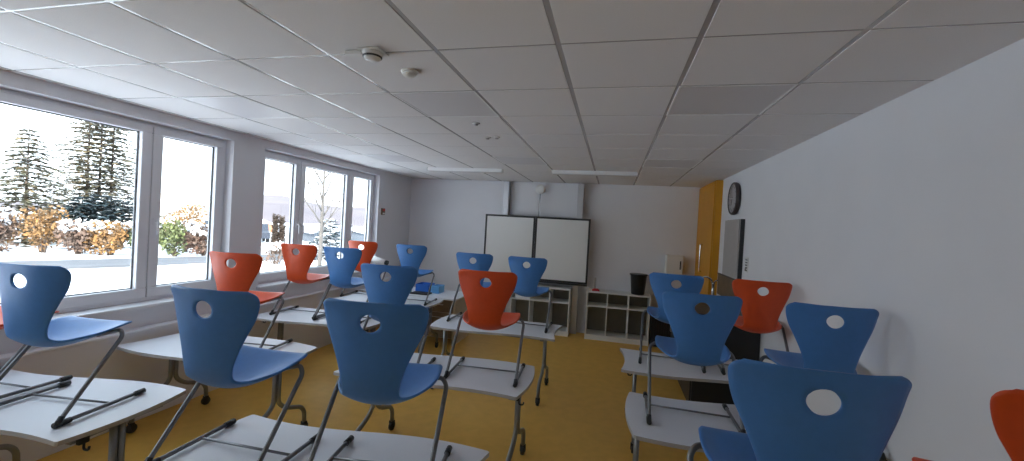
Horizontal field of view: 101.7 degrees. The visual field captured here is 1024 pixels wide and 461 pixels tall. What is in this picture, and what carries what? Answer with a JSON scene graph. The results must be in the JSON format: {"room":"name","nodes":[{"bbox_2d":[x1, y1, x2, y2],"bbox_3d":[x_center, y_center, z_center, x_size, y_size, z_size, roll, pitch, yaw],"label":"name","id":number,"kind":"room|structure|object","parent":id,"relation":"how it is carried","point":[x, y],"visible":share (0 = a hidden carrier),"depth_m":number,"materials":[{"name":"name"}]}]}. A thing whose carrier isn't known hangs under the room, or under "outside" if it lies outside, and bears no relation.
{"room":"classroom","nodes":[
{"label":"classroom","id":0,"kind":"room"},
{"bbox_2d":[0,195,365,226],"bbox_3d":[-116.223,-11.523,155.674,300.000,12.956,352.094,3,1,14],"label":"hills","id":1,"kind":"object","parent":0,"point":[276,204],"visible":0.16,"depth_m":162.62,"materials":[{"name":"white snow"}]},
{"bbox_2d":[0,69,411,354],"bbox_3d":[-3.399,0.194,4.078,0.250,3.000,9.930,3,1,14],"label":"wall","id":2,"kind":"structure","parent":0,"point":[244,157],"depth_m":4.74,"materials":[{"name":"paint"}]},
{"bbox_2d":[0,297,173,331],"bbox_3d":[-3.681,0.680,2.619,0.185,0.030,4.205,3,1,14],"label":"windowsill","id":3,"kind":"structure","parent":2,"relation":"attached to","point":[94,312],"depth_m":3.59,"materials":[{"name":"white laminate"}]},
{"bbox_2d":[0,87,225,313],"bbox_3d":[-3.712,-0.174,2.624,0.145,1.670,4.155,3,1,14],"label":"window","id":4,"kind":"structure","parent":2,"relation":"in","point":[150,136],"depth_m":3.86,"materials":[{"name":"white plastic"}]},
{"bbox_2d":[0,276,390,460],"bbox_3d":[-3.291,1.290,4.049,0.100,0.825,9.530,3,1,14],"label":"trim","id":5,"kind":"structure","parent":2,"relation":"attached to","point":[79,359],"depth_m":3.63,"materials":[{"name":"laminate"}]},
{"bbox_2d":[256,270,361,288],"bbox_3d":[-2.796,0.690,6.276,0.185,0.030,2.610,3,1,14],"label":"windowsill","id":6,"kind":"structure","parent":2,"relation":"attached to","point":[284,282],"depth_m":5.27,"materials":[{"name":"white laminate"}]},
{"bbox_2d":[258,150,373,283],"bbox_3d":[-2.826,-0.163,6.286,0.145,1.670,2.550,3,1,14],"label":"window","id":7,"kind":"structure","parent":2,"relation":"in","point":[298,176],"depth_m":5.81,"materials":[{"name":"white plastic"}]},
{"bbox_2d":[36,326,708,460],"bbox_3d":[-0.636,1.935,3.404,6.130,0.150,9.930,3,1,14],"label":"floor","id":8,"kind":"structure","parent":0,"point":[579,415],"depth_m":4.25,"materials":[{"name":"yellow laminate"}]},
{"bbox_2d":[0,369,185,460],"bbox_3d":[-2.896,1.371,2.483,1.472,0.739,0.790,3,1,10],"label":"table","id":9,"kind":"object","parent":8,"relation":"on","point":[32,417],"visible":0.97,"depth_m":2.40,"materials":[{"name":"white laminate"}]},
{"bbox_2d":[0,306,72,398],"bbox_3d":[-3.227,0.559,2.585,0.566,0.841,0.484,3,1,10],"label":"chair","id":10,"kind":"object","parent":9,"relation":"on","point":[65,378],"visible":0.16,"depth_m":2.59,"materials":[{"name":"orange plastic"}]},
{"bbox_2d":[0,262,145,428],"bbox_3d":[-2.603,0.596,2.427,0.566,0.841,0.484,3,1,6],"label":"chair","id":11,"kind":"object","parent":9,"relation":"on","point":[28,311],"visible":1,"depth_m":2.23,"materials":[{"name":"blue plastic"}]},
{"bbox_2d":[116,333,316,433],"bbox_3d":[-2.548,1.379,3.625,1.472,0.739,0.790,3,1,19],"label":"table","id":12,"kind":"object","parent":8,"relation":"on","point":[165,347],"visible":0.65,"depth_m":3.60,"materials":[{"name":"white laminate"}]},
{"bbox_2d":[209,251,292,349],"bbox_3d":[-2.312,0.599,3.647,0.566,0.841,0.484,3,1,5],"label":"chair","id":13,"kind":"object","parent":12,"relation":"on","point":[242,275],"visible":0.6,"depth_m":3.44,"materials":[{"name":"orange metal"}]},
{"bbox_2d":[257,306,379,363],"bbox_3d":[-2.239,1.382,4.921,1.472,0.739,0.790,3,1,13],"label":"table","id":14,"kind":"object","parent":8,"relation":"on","point":[288,316],"visible":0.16,"depth_m":4.78,"materials":[{"name":"white laminate"}]},
{"bbox_2d":[269,243,329,317],"bbox_3d":[-2.473,0.575,5.016,0.566,0.841,0.484,3,1,9],"label":"chair","id":15,"kind":"object","parent":14,"relation":"on","point":[297,266],"visible":0.95,"depth_m":4.81,"materials":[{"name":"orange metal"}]},
{"bbox_2d":[312,246,371,323],"bbox_3d":[-1.910,0.609,4.879,0.566,0.841,0.484,3,1,9],"label":"chair","id":16,"kind":"object","parent":14,"relation":"on","point":[341,271],"visible":0.93,"depth_m":4.67,"materials":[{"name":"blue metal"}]},
{"bbox_2d":[163,415,488,460],"bbox_3d":[-0.937,1.488,1.992,1.472,0.739,0.790,3,1,13],"label":"table","id":17,"kind":"object","parent":8,"relation":"on","point":[252,430],"visible":0.97,"depth_m":2.16,"materials":[{"name":"white laminate"}]},
{"bbox_2d":[144,284,317,460],"bbox_3d":[-1.316,0.673,2.030,0.566,0.841,0.484,3,1,12],"label":"chair","id":18,"kind":"object","parent":17,"relation":"on","point":[214,354],"visible":1,"depth_m":1.83,"materials":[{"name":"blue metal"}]},
{"bbox_2d":[308,298,451,460],"bbox_3d":[-0.588,0.715,1.949,0.566,0.841,0.484,3,1,5],"label":"chair","id":19,"kind":"object","parent":17,"relation":"on","point":[375,368],"visible":1,"depth_m":1.75,"materials":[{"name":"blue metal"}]},
{"bbox_2d":[335,292,443,352],"bbox_3d":[-1.832,1.391,6.222,1.472,0.739,0.790,3,1,13],"label":"table","id":20,"kind":"object","parent":8,"relation":"on","point":[352,297],"visible":0.41,"depth_m":6.14,"materials":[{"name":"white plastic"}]},
{"bbox_2d":[340,240,385,296],"bbox_3d":[-2.213,0.575,6.362,0.566,0.841,0.484,3,1,8],"label":"chair","id":21,"kind":"object","parent":20,"relation":"on","point":[370,248],"visible":0.41,"depth_m":6.15,"materials":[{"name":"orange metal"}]},
{"bbox_2d":[396,244,436,305],"bbox_3d":[-1.426,0.623,6.121,0.566,0.841,0.484,3,1,10],"label":"chair","id":22,"kind":"object","parent":20,"relation":"on","point":[414,259],"visible":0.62,"depth_m":5.91,"materials":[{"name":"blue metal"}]},
{"bbox_2d":[359,287,467,345],"bbox_3d":[-1.626,1.394,7.036,1.700,0.739,0.760,3,1,14],"label":"desk","id":23,"kind":"object","parent":8,"relation":"on","point":[441,310],"visible":0.34,"depth_m":6.60,"materials":[{"name":"white laminate"}]},
{"bbox_2d":[371,256,388,277],"bbox_3d":[-2.251,0.711,7.086,0.331,0.552,0.240,3,1,14],"label":"camera","id":24,"kind":"object","parent":23,"relation":"on","point":[381,261],"visible":0.49,"depth_m":7.02,"materials":[{"name":"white plastic"}]},
{"bbox_2d":[410,291,431,294],"bbox_3d":[-1.484,1.023,6.807,0.300,0.022,0.200,3,1,14],"label":"laptop","id":25,"kind":"object","parent":23,"relation":"on","point":[413,292],"visible":0.94,"depth_m":6.75,"materials":[{"name":"black plastic"}]},
{"bbox_2d":[415,282,434,291],"bbox_3d":[-1.478,0.966,7.094,0.242,0.130,0.272,3,1,14],"label":"storage box","id":26,"kind":"object","parent":23,"relation":"on","point":[422,286],"visible":0.85,"depth_m":6.97,"materials":[{"name":"blue plastic"}]},
{"bbox_2d":[431,284,444,293],"bbox_3d":[-1.253,0.984,7.029,0.152,0.120,0.252,3,1,14],"label":"storage box","id":27,"kind":"object","parent":23,"relation":"on","point":[437,288],"visible":0.91,"depth_m":6.92,"materials":[{"name":"blue plastic"}]},
{"bbox_2d":[333,353,534,460],"bbox_3d":[-0.589,1.492,3.379,1.472,0.739,0.790,3,1,14],"label":"table","id":28,"kind":"object","parent":8,"relation":"on","point":[496,383],"visible":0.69,"depth_m":3.27,"materials":[{"name":"white laminate"}]},
{"bbox_2d":[361,263,435,363],"bbox_3d":[-0.941,0.680,3.369,0.566,0.841,0.484,3,1,9],"label":"chair","id":29,"kind":"object","parent":28,"relation":"on","point":[398,288],"visible":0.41,"depth_m":3.15,"materials":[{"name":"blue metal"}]},
{"bbox_2d":[443,269,524,387],"bbox_3d":[-0.180,0.723,3.350,0.566,0.841,0.484,3,1,10],"label":"chair","id":30,"kind":"object","parent":28,"relation":"on","point":[485,306],"visible":0.99,"depth_m":3.15,"materials":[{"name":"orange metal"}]},
{"bbox_2d":[430,314,561,405],"bbox_3d":[-0.200,1.497,4.952,1.472,0.739,0.790,3,1,14],"label":"table","id":31,"kind":"object","parent":8,"relation":"on","point":[535,332],"visible":0.66,"depth_m":4.77,"materials":[{"name":"white laminate"}]},
{"bbox_2d":[446,252,492,321],"bbox_3d":[-0.434,0.689,5.161,0.566,0.841,0.484,3,1,13],"label":"chair","id":32,"kind":"object","parent":31,"relation":"on","point":[483,261],"visible":0.44,"depth_m":4.95,"materials":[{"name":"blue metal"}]},
{"bbox_2d":[504,256,552,332],"bbox_3d":[0.200,0.727,4.997,0.566,0.841,0.484,3,1,14],"label":"chair","id":33,"kind":"object","parent":31,"relation":"on","point":[528,279],"visible":0.94,"depth_m":4.79,"materials":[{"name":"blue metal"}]},
{"bbox_2d":[510,284,571,336],"bbox_3d":[0.539,1.454,7.795,1.092,0.850,0.415,3,1,14],"label":"shelf","id":34,"kind":"object","parent":8,"relation":"on","point":[533,309],"visible":0.51,"depth_m":7.90,"materials":[{"name":"white wood"}]},
{"bbox_2d":[515,293,528,298],"bbox_3d":[0.213,1.197,7.836,0.280,0.114,0.250,3,1,14],"label":"box","id":35,"kind":"object","parent":34,"relation":"on","point":[516,295],"visible":0.16,"depth_m":7.73,"materials":[{"name":"white paper"}]},
{"bbox_2d":[584,288,650,345],"bbox_3d":[1.880,1.533,7.471,1.085,0.850,0.415,3,1,14],"label":"shelf","id":36,"kind":"object","parent":8,"relation":"on","point":[611,315],"visible":0.98,"depth_m":7.58,"materials":[{"name":"white wood"}]},
{"bbox_2d":[592,278,599,290],"bbox_3d":[1.509,0.966,7.472,0.130,0.240,0.070,3,1,14],"label":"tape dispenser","id":37,"kind":"object","parent":36,"relation":"on","point":[594,288],"visible":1,"depth_m":7.46,"materials":[{"name":"red plastic"}]},
{"bbox_2d":[630,273,647,294],"bbox_3d":[2.233,0.947,7.369,0.310,0.362,0.310,3,1,14],"label":"bin","id":38,"kind":"object","parent":36,"relation":"on","point":[638,280],"visible":1,"depth_m":7.26,"materials":[{"name":"black plastic"}]},
{"bbox_2d":[648,315,670,346],"bbox_3d":[2.648,1.692,7.236,0.505,0.624,0.340,3,1,14],"label":"bin","id":39,"kind":"object","parent":8,"relation":"on","point":[656,327],"visible":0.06,"depth_m":7.11,"materials":[{"name":"black plastic"}]},
{"bbox_2d":[620,348,731,452],"bbox_3d":[1.688,1.616,3.826,1.384,0.739,0.790,3,1,14],"label":"table","id":40,"kind":"object","parent":8,"relation":"on","point":[666,368],"visible":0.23,"depth_m":3.71,"materials":[{"name":"white laminate"}]},
{"bbox_2d":[638,272,705,372],"bbox_3d":[1.517,0.813,3.937,0.566,0.841,0.484,3,1,18],"label":"chair","id":41,"kind":"object","parent":40,"relation":"on","point":[660,283],"visible":0.59,"depth_m":3.77,"materials":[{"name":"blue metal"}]},
{"bbox_2d":[717,279,791,374],"bbox_3d":[2.184,0.853,3.771,0.566,0.841,0.484,3,1,16],"label":"chair","id":42,"kind":"object","parent":40,"relation":"on","point":[761,314],"visible":0.87,"depth_m":3.57,"materials":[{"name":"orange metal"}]},
{"bbox_2d":[625,392,746,460],"bbox_3d":[1.418,1.614,2.667,1.384,0.739,0.790,3,1,14],"label":"table","id":43,"kind":"object","parent":8,"relation":"on","point":[673,428],"visible":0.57,"depth_m":2.70,"materials":[{"name":"white laminate"}]},
{"bbox_2d":[643,290,745,432],"bbox_3d":[1.197,0.808,2.755,0.566,0.841,0.484,3,1,15],"label":"chair","id":44,"kind":"object","parent":43,"relation":"on","point":[698,340],"visible":0.99,"depth_m":2.56,"materials":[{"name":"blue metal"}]},
{"bbox_2d":[759,302,886,460],"bbox_3d":[1.858,0.847,2.569,0.566,0.841,0.484,3,1,14],"label":"chair","id":45,"kind":"object","parent":43,"relation":"on","point":[821,346],"visible":0.72,"depth_m":2.36,"materials":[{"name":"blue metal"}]},
{"bbox_2d":[694,180,723,294],"bbox_3d":[3.132,0.640,6.795,0.157,2.790,1.145,3,1,14],"label":"tall cabinet","id":46,"kind":"object","parent":8,"relation":"on","point":[710,195],"visible":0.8,"depth_m":6.40,"materials":[{"name":"yellow laminate"}]},
{"bbox_2d":[670,303,760,404],"bbox_3d":[2.424,1.459,5.192,0.679,1.109,1.640,3,1,14],"label":"base cabinet","id":47,"kind":"object","parent":8,"relation":"on","point":[743,344],"visible":0.11,"depth_m":4.41,"materials":[{"name":"black plastic"}]},
{"bbox_2d":[703,276,717,294],"bbox_3d":[2.725,0.775,5.793,0.219,0.274,0.113,3,1,14],"label":"tap","id":48,"kind":"object","parent":47,"relation":"on","point":[712,282],"visible":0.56,"depth_m":5.79,"materials":[{"name":"silver metal"}]},
{"bbox_3d":[1.132,1.612,1.326,1.384,0.739,0.790,3,1,14],"label":"table","id":49,"kind":"object","parent":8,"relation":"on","visible":0},
{"bbox_2d":[687,358,911,460],"bbox_3d":[0.887,0.805,1.368,0.566,0.841,0.484,3,1,12],"label":"chair","id":50,"kind":"object","parent":49,"relation":"on","point":[769,399],"visible":1,"depth_m":1.16,"materials":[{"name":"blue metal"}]},
{"bbox_2d":[912,389,1023,460],"bbox_3d":[1.536,0.844,1.206,0.566,0.841,0.484,3,1,19],"label":"chair","id":51,"kind":"object","parent":49,"relation":"on","point":[1006,406],"visible":1,"depth_m":1.09,"materials":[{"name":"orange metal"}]},
{"bbox_2d":[0,0,1023,186],"bbox_3d":[-0.443,-1.033,3.366,5.680,0.200,9.530,3,1,14],"label":"ceiling","id":52,"kind":"structure","parent":0,"point":[580,85],"depth_m":2.28,"materials":[{"name":"tile"}]},
{"bbox_2d":[178,96,299,117],"bbox_3d":[-2.289,-1.039,3.544,0.617,0.005,0.617,3,1,14],"label":"recessed light","id":53,"kind":"object","parent":52,"relation":"in","point":[240,106],"visible":1,"depth_m":3.50,"materials":[{"name":"white plastic"}]},
{"bbox_2d":[344,47,388,61],"bbox_3d":[-0.770,-0.913,2.185,0.215,0.050,0.110,3,1,14],"label":"smoke detector","id":54,"kind":"object","parent":52,"relation":"attached to","point":[372,54],"visible":1,"depth_m":2.15,"materials":[{"name":"white plastic"}]},
{"bbox_2d":[362,154,422,162],"bbox_3d":[-1.702,-1.032,5.974,0.617,0.005,0.617,3,1,14],"label":"recessed light","id":55,"kind":"object","parent":52,"relation":"in","point":[386,158],"visible":1,"depth_m":5.95,"materials":[{"name":"white plastic"}]},
{"bbox_2d":[366,155,418,161],"bbox_3d":[-1.702,-1.033,5.974,0.593,0.002,0.593,3,1,14],"label":"diffuser","id":56,"kind":"object","parent":55,"relation":"attached to","point":[386,158],"depth_m":5.96,"materials":[{"name":"white plastic"}]},
{"bbox_2d":[401,68,417,78],"bbox_3d":[-0.599,-0.911,2.432,0.096,0.039,0.096,3,1,14],"label":"sensor","id":57,"kind":"object","parent":52,"relation":"attached to","point":[409,73],"visible":1,"depth_m":2.40,"materials":[{"name":"white plastic"}]},
{"bbox_2d":[390,91,499,116],"bbox_3d":[-0.470,-0.931,3.104,0.617,0.005,0.617,3,1,14],"label":"recessed light","id":58,"kind":"object","parent":52,"relation":"in","point":[443,103],"visible":1,"depth_m":3.06,"materials":[{"name":"white plastic"}]},
{"bbox_2d":[427,167,503,172],"bbox_3d":[-0.746,-0.953,6.583,1.250,0.061,0.104,3,1,14],"label":"lamp","id":59,"kind":"object","parent":52,"relation":"attached to","point":[431,169],"visible":1,"depth_m":6.54,"materials":[{"name":"white plastic"}]},
{"bbox_2d":[428,170,500,172],"bbox_3d":[-0.748,-0.926,6.583,1.210,0.006,0.080,3,1,14],"label":"diffuser","id":60,"kind":"object","parent":59,"relation":"attached to","point":[469,171],"depth_m":6.53,"materials":[{"name":"white plastic"}]},
{"bbox_2d":[492,156,546,164],"bbox_3d":[0.118,-0.924,5.534,0.617,0.005,0.617,3,1,14],"label":"ceiling panel","id":61,"kind":"object","parent":52,"relation":"in","point":[505,160],"visible":1,"depth_m":5.51,"materials":[{"name":"white"}]},
{"bbox_2d":[552,170,637,176],"bbox_3d":[1.204,-0.838,6.111,1.230,0.061,0.104,3,1,14],"label":"lamp","id":62,"kind":"object","parent":52,"relation":"attached to","point":[555,172],"visible":1,"depth_m":6.06,"materials":[{"name":"white"}]},
{"bbox_2d":[554,174,635,176],"bbox_3d":[1.203,-0.811,6.111,1.190,0.006,0.080,3,1,14],"label":"diffuser","id":63,"kind":"object","parent":62,"relation":"attached to","point":[621,175],"depth_m":6.04,"materials":[{"name":"white plastic"}]},
{"bbox_2d":[643,159,701,167],"bbox_3d":[1.937,-0.816,5.093,0.617,0.005,0.617,3,1,14],"label":"recessed light","id":64,"kind":"object","parent":52,"relation":"in","point":[660,163],"visible":1,"depth_m":5.06,"materials":[{"name":"white plastic"}]},
{"bbox_2d":[666,84,797,115],"bbox_3d":[1.349,-0.823,2.663,0.617,0.005,0.617,3,1,14],"label":"recessed light","id":65,"kind":"object","parent":52,"relation":"in","point":[754,99],"visible":1,"depth_m":2.61,"materials":[{"name":"white plastic"}]},
{"bbox_2d":[408,178,701,328],"bbox_3d":[0.622,0.378,8.110,5.680,3.000,0.200,3,1,14],"label":"wall","id":66,"kind":"structure","parent":0,"point":[633,228],"depth_m":7.76,"materials":[{"name":"paint"}]},
{"bbox_2d":[484,181,590,333],"bbox_3d":[0.443,0.478,7.906,2.000,2.785,0.280,3,1,14],"label":"whiteboard","id":67,"kind":"object","parent":66,"relation":"attached to","point":[563,242],"visible":0.73,"depth_m":7.85,"materials":[{"name":"grey"}]},
{"bbox_2d":[539,281,586,286],"bbox_3d":[0.393,0.945,7.814,2.000,0.024,0.080,3,1,14],"label":"tray","id":68,"kind":"object","parent":67,"relation":"on","point":[573,283],"depth_m":7.66,"materials":[{"name":"grey"}]},
{"bbox_2d":[536,184,544,216],"bbox_3d":[0.527,-0.566,7.895,0.180,0.620,0.042,3,1,14],"label":"sensor","id":69,"kind":"object","parent":66,"relation":"attached to","point":[540,188],"visible":1,"depth_m":7.88,"materials":[{"name":"white plastic"}]},
{"bbox_2d":[576,329,584,332],"bbox_3d":[0.555,1.843,8.012,5.566,0.070,0.014,3,1,14],"label":"baseboard","id":70,"kind":"structure","parent":66,"relation":"attached to","point":[578,330],"depth_m":7.83,"materials":[{"name":"white laminate"}]},
{"bbox_2d":[664,254,683,274],"bbox_3d":[2.876,0.611,7.392,0.300,0.354,0.133,3,1,14],"label":"paper towel dispenser","id":71,"kind":"object","parent":66,"relation":"attached to","point":[674,264],"visible":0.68,"depth_m":7.33,"materials":[{"name":"white plastic"}]},
{"bbox_2d":[716,38,1023,460],"bbox_3d":[2.330,0.534,2.691,0.200,3.000,9.930,3,1,14],"label":"wall","id":72,"kind":"structure","parent":0,"point":[909,209],"depth_m":2.15,"materials":[{"name":"paint"}]},
{"bbox_2d":[717,273,734,295],"bbox_3d":[2.913,0.773,5.641,0.025,0.305,1.040,3,1,14],"label":"panel","id":73,"kind":"object","parent":72,"relation":"attached to","point":[724,284],"visible":0.54,"depth_m":5.74,"materials":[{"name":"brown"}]},
{"bbox_2d":[722,219,744,278],"bbox_3d":[2.867,0.232,5.407,0.067,0.745,0.660,3,1,14],"label":"whiteboard","id":74,"kind":"object","parent":72,"relation":"attached to","point":[734,229],"visible":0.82,"depth_m":5.25,"materials":[{"name":"grey"}]},
{"bbox_2d":[727,182,740,214],"bbox_3d":[2.928,-0.419,5.487,0.062,0.430,0.430,3,1,14],"label":"wall clock","id":75,"kind":"object","parent":72,"relation":"attached to","point":[734,194],"visible":1,"depth_m":5.41,"materials":[{"name":"grey plastic"}]},
{"bbox_2d":[745,257,748,271],"bbox_3d":[2.763,0.404,4.907,0.014,0.170,0.100,3,1,14],"label":"switch panel","id":76,"kind":"object","parent":72,"relation":"attached to","point":[746,258],"visible":1,"depth_m":4.89,"materials":[{"name":"white plastic"}]},
{"label":"outside","id":77,"kind":"structure","parent":0,"visible":0},
{"bbox_2d":[0,212,364,302],"bbox_3d":[-106.974,-4.728,118.485,255.000,1.038,420.000,3,1,14],"label":"ground","id":78,"kind":"structure","parent":77,"point":[88,280],"depth_m":14.47,"materials":[{"name":"white snow"}]},
{"bbox_2d":[0,207,20,244],"bbox_3d":[-21.808,-0.196,17.583,1.474,1.962,1.415,3,1,14],"label":"shrub","id":79,"kind":"object","parent":78,"relation":"on","point":[13,238],"visible":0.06,"depth_m":17.92,"materials":[{"name":"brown plant"}]},
{"bbox_2d":[0,206,24,251],"bbox_3d":[-20.013,-0.063,16.068,1.633,1.888,1.460,3,1,14],"label":"shrub","id":80,"kind":"object","parent":78,"relation":"on","point":[6,216],"visible":0.97,"depth_m":16.22,"materials":[{"name":"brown plant"}]},
{"bbox_2d":[0,126,79,246],"bbox_3d":[-23.619,-2.057,20.457,5.169,6.146,4.684,3,1,-21],"label":"fir tree","id":81,"kind":"object","parent":78,"relation":"on","point":[27,196],"visible":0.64,"depth_m":20.30,"materials":[{"name":"green plant"}]},
{"bbox_2d":[13,205,69,252],"bbox_3d":[-18.535,-0.035,16.473,1.459,1.988,1.495,3,1,14],"label":"shrub","id":82,"kind":"object","parent":78,"relation":"on","point":[43,231],"visible":0.9,"depth_m":16.35,"materials":[{"name":"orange plant"}]},
{"bbox_2d":[53,218,98,253],"bbox_3d":[-17.348,0.254,16.686,1.432,1.542,1.434,3,1,14],"label":"shrub","id":83,"kind":"object","parent":78,"relation":"on","point":[76,232],"visible":0.86,"depth_m":16.45,"materials":[{"name":"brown plant"}]},
{"bbox_2d":[49,193,132,247],"bbox_3d":[-19.453,-0.334,19.756,2.828,2.900,4.190,4,1,42],"label":"juniper shrub","id":84,"kind":"object","parent":78,"relation":"on","point":[91,210],"visible":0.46,"depth_m":19.45,"materials":[{"name":"green plant"}]},
{"bbox_2d":[29,120,163,220],"bbox_3d":[-28.016,-4.868,28.242,6.292,10.800,7.071,4,1,44],"label":"fir tree","id":85,"kind":"object","parent":78,"relation":"on","point":[112,183],"visible":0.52,"depth_m":27.91,"materials":[{"name":"green plant"}]},
{"bbox_2d":[81,220,131,254],"bbox_3d":[-16.360,0.335,16.987,1.596,1.556,1.401,3,1,14],"label":"shrub","id":86,"kind":"object","parent":78,"relation":"on","point":[109,232],"visible":0.99,"depth_m":16.70,"materials":[{"name":"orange plant"}]},
{"bbox_2d":[124,220,162,248],"bbox_3d":[-15.459,0.249,17.480,1.291,1.746,1.177,3,1,14],"label":"shrub","id":87,"kind":"object","parent":78,"relation":"on","point":[129,222],"visible":0.06,"depth_m":17.15,"materials":[{"name":"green plant"}]},
{"bbox_2d":[120,193,184,220],"bbox_3d":[-49.389,-2.658,59.281,7.700,5.100,8.700,3,1,-21],"label":"house","id":88,"kind":"structure","parent":78,"relation":"on","point":[166,204],"depth_m":56.96,"materials":[{"name":"white plastic"}]},
{"bbox_2d":[0,254,338,268],"bbox_3d":[-14.181,1.170,16.446,4.296,0.165,44.860,4,1,33],"label":"road","id":89,"kind":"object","parent":78,"relation":"on","point":[121,262],"visible":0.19,"depth_m":14.39,"materials":[{"name":"white snow"}]},
{"bbox_2d":[159,219,187,256],"bbox_3d":[-14.771,0.324,18.053,1.217,1.664,1.329,3,1,14],"label":"shrub","id":90,"kind":"object","parent":78,"relation":"on","point":[170,234],"visible":0.94,"depth_m":17.95,"materials":[{"name":"green plant"}]},
{"bbox_2d":[160,194,209,224],"bbox_3d":[-30.875,-1.227,42.452,7.700,4.700,8.700,3,1,-26],"label":"house","id":91,"kind":"structure","parent":78,"relation":"on","point":[205,198],"depth_m":38.59,"materials":[{"name":"white plastic"}]},
{"bbox_2d":[163,203,207,230],"bbox_3d":[-17.233,-0.294,22.176,2.202,2.526,2.106,3,1,14],"label":"shrub","id":92,"kind":"object","parent":78,"relation":"on","point":[182,207],"visible":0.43,"depth_m":22.13,"materials":[{"name":"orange plant"}]},
{"bbox_2d":[178,219,197,251],"bbox_3d":[-15.688,0.251,20.173,1.290,1.658,1.226,3,1,14],"label":"shrub","id":93,"kind":"object","parent":78,"relation":"on","point":[190,223],"visible":0.2,"depth_m":20.01,"materials":[{"name":"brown plant"}]},
{"bbox_2d":[182,223,207,255],"bbox_3d":[-14.165,0.413,18.977,1.386,1.534,1.567,3,1,14],"label":"shrub","id":94,"kind":"object","parent":78,"relation":"on","point":[199,240],"visible":0.64,"depth_m":18.73,"materials":[{"name":"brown plant"}]},
{"bbox_2d":[262,222,269,242],"bbox_3d":[-19.422,0.124,31.344,1.760,1.500,4.200,3,1,-36],"label":"parked car","id":95,"kind":"object","parent":78,"relation":"on","point":[265,228],"visible":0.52,"depth_m":30.53,"materials":[{"name":"grey paint"}]},
{"bbox_2d":[263,219,271,231],"bbox_3d":[-34.768,-0.896,56.254,4.700,3.300,4.700,3,1,-38],"label":"house","id":96,"kind":"structure","parent":78,"relation":"on","point":[265,221],"depth_m":55.48,"materials":[{"name":"white plastic"}]},
{"bbox_2d":[261,241,287,264],"bbox_3d":[-9.654,0.932,17.056,1.472,1.056,1.586,3,1,14],"label":"shrub","id":97,"kind":"object","parent":78,"relation":"on","point":[271,246],"visible":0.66,"depth_m":16.87,"materials":[{"name":"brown plant"}]},
{"bbox_2d":[269,213,286,253],"bbox_3d":[-12.039,0.316,21.450,0.809,2.403,0.536,3,1,-33],"label":"shrub","id":98,"kind":"object","parent":78,"relation":"on","point":[279,235],"visible":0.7,"depth_m":21.37,"materials":[{"name":"brown plant"}]},
{"bbox_2d":[304,169,342,265],"bbox_3d":[-6.063,-0.638,13.365,0.730,4.601,2.099,4,1,36],"label":"bare tree","id":99,"kind":"object","parent":78,"relation":"on","point":[322,193],"visible":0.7,"depth_m":13.27,"materials":[{"name":"brown plant"}]},
{"bbox_2d":[308,218,340,261],"bbox_3d":[-8.795,0.619,20.054,2.173,2.604,2.282,3,1,-8],"label":"fir tree","id":100,"kind":"object","parent":78,"relation":"on","point":[329,234],"visible":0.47,"depth_m":19.78,"materials":[{"name":"green plant"}]},
{"bbox_2d":[302,223,364,243],"bbox_3d":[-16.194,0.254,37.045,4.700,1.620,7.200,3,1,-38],"label":"house","id":101,"kind":"structure","parent":78,"relation":"on","point":[309,234],"depth_m":35.14,"materials":[{"name":"white"}]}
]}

